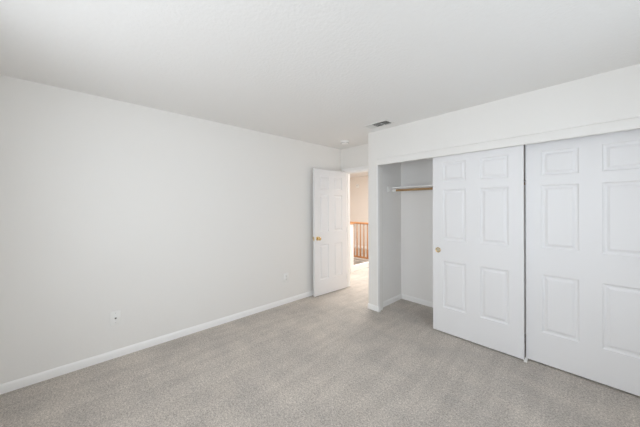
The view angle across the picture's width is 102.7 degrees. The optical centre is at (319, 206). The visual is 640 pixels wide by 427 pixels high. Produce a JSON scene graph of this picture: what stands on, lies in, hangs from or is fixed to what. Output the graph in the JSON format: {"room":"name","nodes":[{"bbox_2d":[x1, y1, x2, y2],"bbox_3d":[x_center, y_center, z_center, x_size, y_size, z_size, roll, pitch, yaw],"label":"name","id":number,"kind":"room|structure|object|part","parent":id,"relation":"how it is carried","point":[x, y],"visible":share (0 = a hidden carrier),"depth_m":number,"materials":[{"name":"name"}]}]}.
{"room":"empty bedroom","nodes":[
{"label":"empty bedroom","id":0,"kind":"room"},
{"bbox_2d":[0,75,340,383],"bbox_3d":[-1.129,0.207,3.253,4.020,2.440,0.110,0,0,-43],"label":"wall","id":1,"kind":"structure","parent":0,"point":[172,222],"depth_m":2.50,"materials":[{"name":"white paint"}]},
{"bbox_2d":[110,310,120,325],"bbox_3d":[-1.931,1.053,2.418,0.080,0.128,0.017,0,0,-43],"label":"outlet","id":2,"kind":"object","parent":1,"relation":"attached to","point":[115,316],"visible":1,"depth_m":2.42,"materials":[{"name":"white plastic"}]},
{"bbox_2d":[0,291,312,394],"bbox_3d":[-1.083,1.391,3.208,4.020,0.071,0.014,0,0,-43],"label":"baseboard","id":3,"kind":"structure","parent":1,"relation":"attached to","point":[42,376],"depth_m":2.48,"materials":[{"name":"white paint"}]},
{"bbox_2d":[284,273,288,281],"bbox_3d":[-0.496,1.043,3.757,0.080,0.128,0.012,0,0,-43],"label":"power outlet","id":4,"kind":"object","parent":1,"relation":"attached to","point":[286,275],"visible":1,"depth_m":3.75,"materials":[{"name":"white plastic"}]},
{"bbox_2d":[0,0,639,177],"bbox_3d":[0.396,-1.078,4.266,8.000,0.120,7.500,0,0,-43],"label":"ceiling","id":5,"kind":"structure","parent":0,"point":[319,72],"depth_m":1.68,"materials":[{"name":"white paint"}]},
{"bbox_2d":[340,140,349,144],"bbox_3d":[0.389,-0.997,4.010,0.148,0.042,0.148,0,0,-43],"label":"smoke detector","id":6,"kind":"object","parent":5,"relation":"attached to","point":[344,142],"visible":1,"depth_m":3.97,"materials":[{"name":"white plastic"}]},
{"bbox_2d":[363,119,393,128],"bbox_3d":[0.726,-1.014,3.179,0.176,0.011,0.344,0,0,-43],"label":"ceiling vent","id":7,"kind":"object","parent":5,"relation":"in","point":[384,122],"visible":1,"depth_m":3.17,"materials":[{"name":"white metal"}]},
{"bbox_2d":[0,247,639,426],"bbox_3d":[0.405,1.547,4.266,8.000,0.250,7.500,0,0,-43],"label":"floor","id":8,"kind":"structure","parent":0,"point":[330,359],"depth_m":2.06,"materials":[{"name":"carpet"}]},
{"bbox_2d":[350,222,368,258],"bbox_3d":[0.941,0.883,6.858,0.104,1.075,2.184,0,0,-43],"label":"stair railing","id":9,"kind":"object","parent":8,"relation":"on","point":[360,223],"visible":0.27,"depth_m":6.69,"materials":[{"name":"brown wood"}]},
{"bbox_3d":[0.939,0.440,6.858,0.064,0.050,2.000,0,0,-43],"label":"handrail","id":10,"kind":"part","parent":9,"relation":"part of","materials":[{"name":"brown wood"}]},
{"bbox_2d":[350,224,353,271],"bbox_3d":[0.079,0.905,6.206,0.090,1.035,1.820,0,0,-43],"label":"wall","id":11,"kind":"structure","parent":0,"point":[351,225],"depth_m":5.53,"materials":[{"name":"white paint"}]},
{"bbox_2d":[354,261,368,270],"bbox_3d":[1.043,1.362,5.928,0.940,0.115,0.060,0,0,-43],"label":"trim","id":12,"kind":"structure","parent":11,"relation":"attached to","point":[365,264],"depth_m":5.79,"materials":[{"name":"white paint"}]},
{"bbox_2d":[341,144,367,171],"bbox_3d":[-0.457,0.205,5.561,0.110,2.440,4.437,0,0,-43],"label":"wall","id":13,"kind":"structure","parent":0,"point":[357,156],"depth_m":4.36,"materials":[{"name":"white paint"}]},
{"bbox_2d":[313,168,346,296],"bbox_3d":[0.180,0.408,4.239,0.726,2.005,0.167,0,0,-40],"label":"door","id":14,"kind":"structure","parent":13,"relation":"in","point":[329,186],"depth_m":4.20,"materials":[{"name":"white paint"}]},
{"bbox_2d":[342,166,367,171],"bbox_3d":[0.692,0.380,4.232,0.012,2.082,0.857,0,0,-43],"label":"trim","id":15,"kind":"structure","parent":13,"relation":"attached to","point":[361,167],"depth_m":4.32,"materials":[{"name":"white paint"}]},
{"bbox_2d":[346,169,367,286],"bbox_3d":[0.740,0.406,4.277,0.118,2.030,0.753,0,0,-43],"label":"trim","id":16,"kind":"structure","parent":13,"relation":"attached to","point":[365,170],"depth_m":4.53,"materials":[{"name":"white paint"}]},
{"bbox_2d":[350,176,367,246],"bbox_3d":[2.599,1.395,7.574,0.120,4.840,5.650,0,0,-43],"label":"wall","id":17,"kind":"structure","parent":0,"point":[358,197],"depth_m":8.81,"materials":[{"name":"white paint"}]},
{"bbox_2d":[383,162,400,301],"bbox_3d":[1.041,0.200,3.841,0.682,2.440,0.121,0,0,-43],"label":"wall","id":18,"kind":"structure","parent":0,"point":[391,172],"depth_m":3.77,"materials":[{"name":"white paint"}]},
{"bbox_2d":[383,294,401,306],"bbox_3d":[1.050,1.384,3.755,0.572,0.071,0.014,0,0,-43],"label":"baseboard","id":19,"kind":"structure","parent":18,"relation":"attached to","point":[398,297],"depth_m":3.76,"materials":[{"name":"white paint"}]},
{"bbox_2d":[392,182,524,192],"bbox_3d":[1.982,-0.238,2.838,0.060,0.060,2.632,0,0,-43],"label":"closet rod","id":20,"kind":"object","parent":18,"relation":"attached to","point":[428,188],"visible":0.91,"depth_m":3.56,"materials":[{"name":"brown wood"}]},
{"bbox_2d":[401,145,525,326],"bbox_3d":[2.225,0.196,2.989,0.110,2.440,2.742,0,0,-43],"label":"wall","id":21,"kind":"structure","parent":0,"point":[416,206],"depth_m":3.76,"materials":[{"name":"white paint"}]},
{"bbox_2d":[392,178,524,188],"bbox_3d":[2.053,-0.280,2.905,0.255,0.019,2.632,0,0,-43],"label":"closet shelf","id":22,"kind":"object","parent":21,"relation":"attached to","point":[431,185],"visible":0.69,"depth_m":3.62,"materials":[{"name":"white paint"}]},
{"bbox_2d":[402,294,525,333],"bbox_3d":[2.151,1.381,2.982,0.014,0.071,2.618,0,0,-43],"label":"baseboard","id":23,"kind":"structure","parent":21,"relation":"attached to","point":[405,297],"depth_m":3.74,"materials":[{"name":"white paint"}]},
{"bbox_2d":[368,64,639,309],"bbox_3d":[1.685,0.198,2.568,0.110,2.440,2.863,0,0,-43],"label":"wall","id":24,"kind":"structure","parent":0,"point":[614,95],"depth_m":2.43,"materials":[{"name":"white paint"}]},
{"bbox_2d":[368,303,380,311],"bbox_3d":[0.898,1.385,3.673,0.486,0.071,0.197,0,0,-43],"label":"baseboard","id":25,"kind":"structure","parent":24,"relation":"attached to","point":[370,306],"depth_m":3.48,"materials":[{"name":"white paint"}]},
{"bbox_2d":[377,165,379,305],"bbox_3d":[0.787,0.398,3.465,0.040,1.904,0.020,0,0,-43],"label":"trim","id":26,"kind":"structure","parent":24,"relation":"attached to","point":[378,236],"depth_m":3.45,"materials":[{"name":"white paint"}]},
{"bbox_2d":[433,145,524,359],"bbox_3d":[1.593,0.412,2.655,0.038,1.985,0.826,0,0,-43],"label":"door","id":27,"kind":"structure","parent":24,"relation":"in","point":[478,197],"depth_m":2.60,"materials":[{"name":"white paint"}]},
{"bbox_2d":[376,117,639,164],"bbox_3d":[1.607,-0.597,2.563,0.032,0.081,2.458,0,0,-43],"label":"trim","id":28,"kind":"structure","parent":24,"relation":"attached to","point":[631,123],"depth_m":2.28,"materials":[{"name":"white paint"}]},
{"bbox_2d":[525,129,639,395],"bbox_3d":[2.200,0.410,2.080,0.038,1.985,0.826,0,0,-43],"label":"door","id":29,"kind":"structure","parent":24,"relation":"in","point":[583,193],"depth_m":2.09,"materials":[{"name":"white paint"}]}
]}

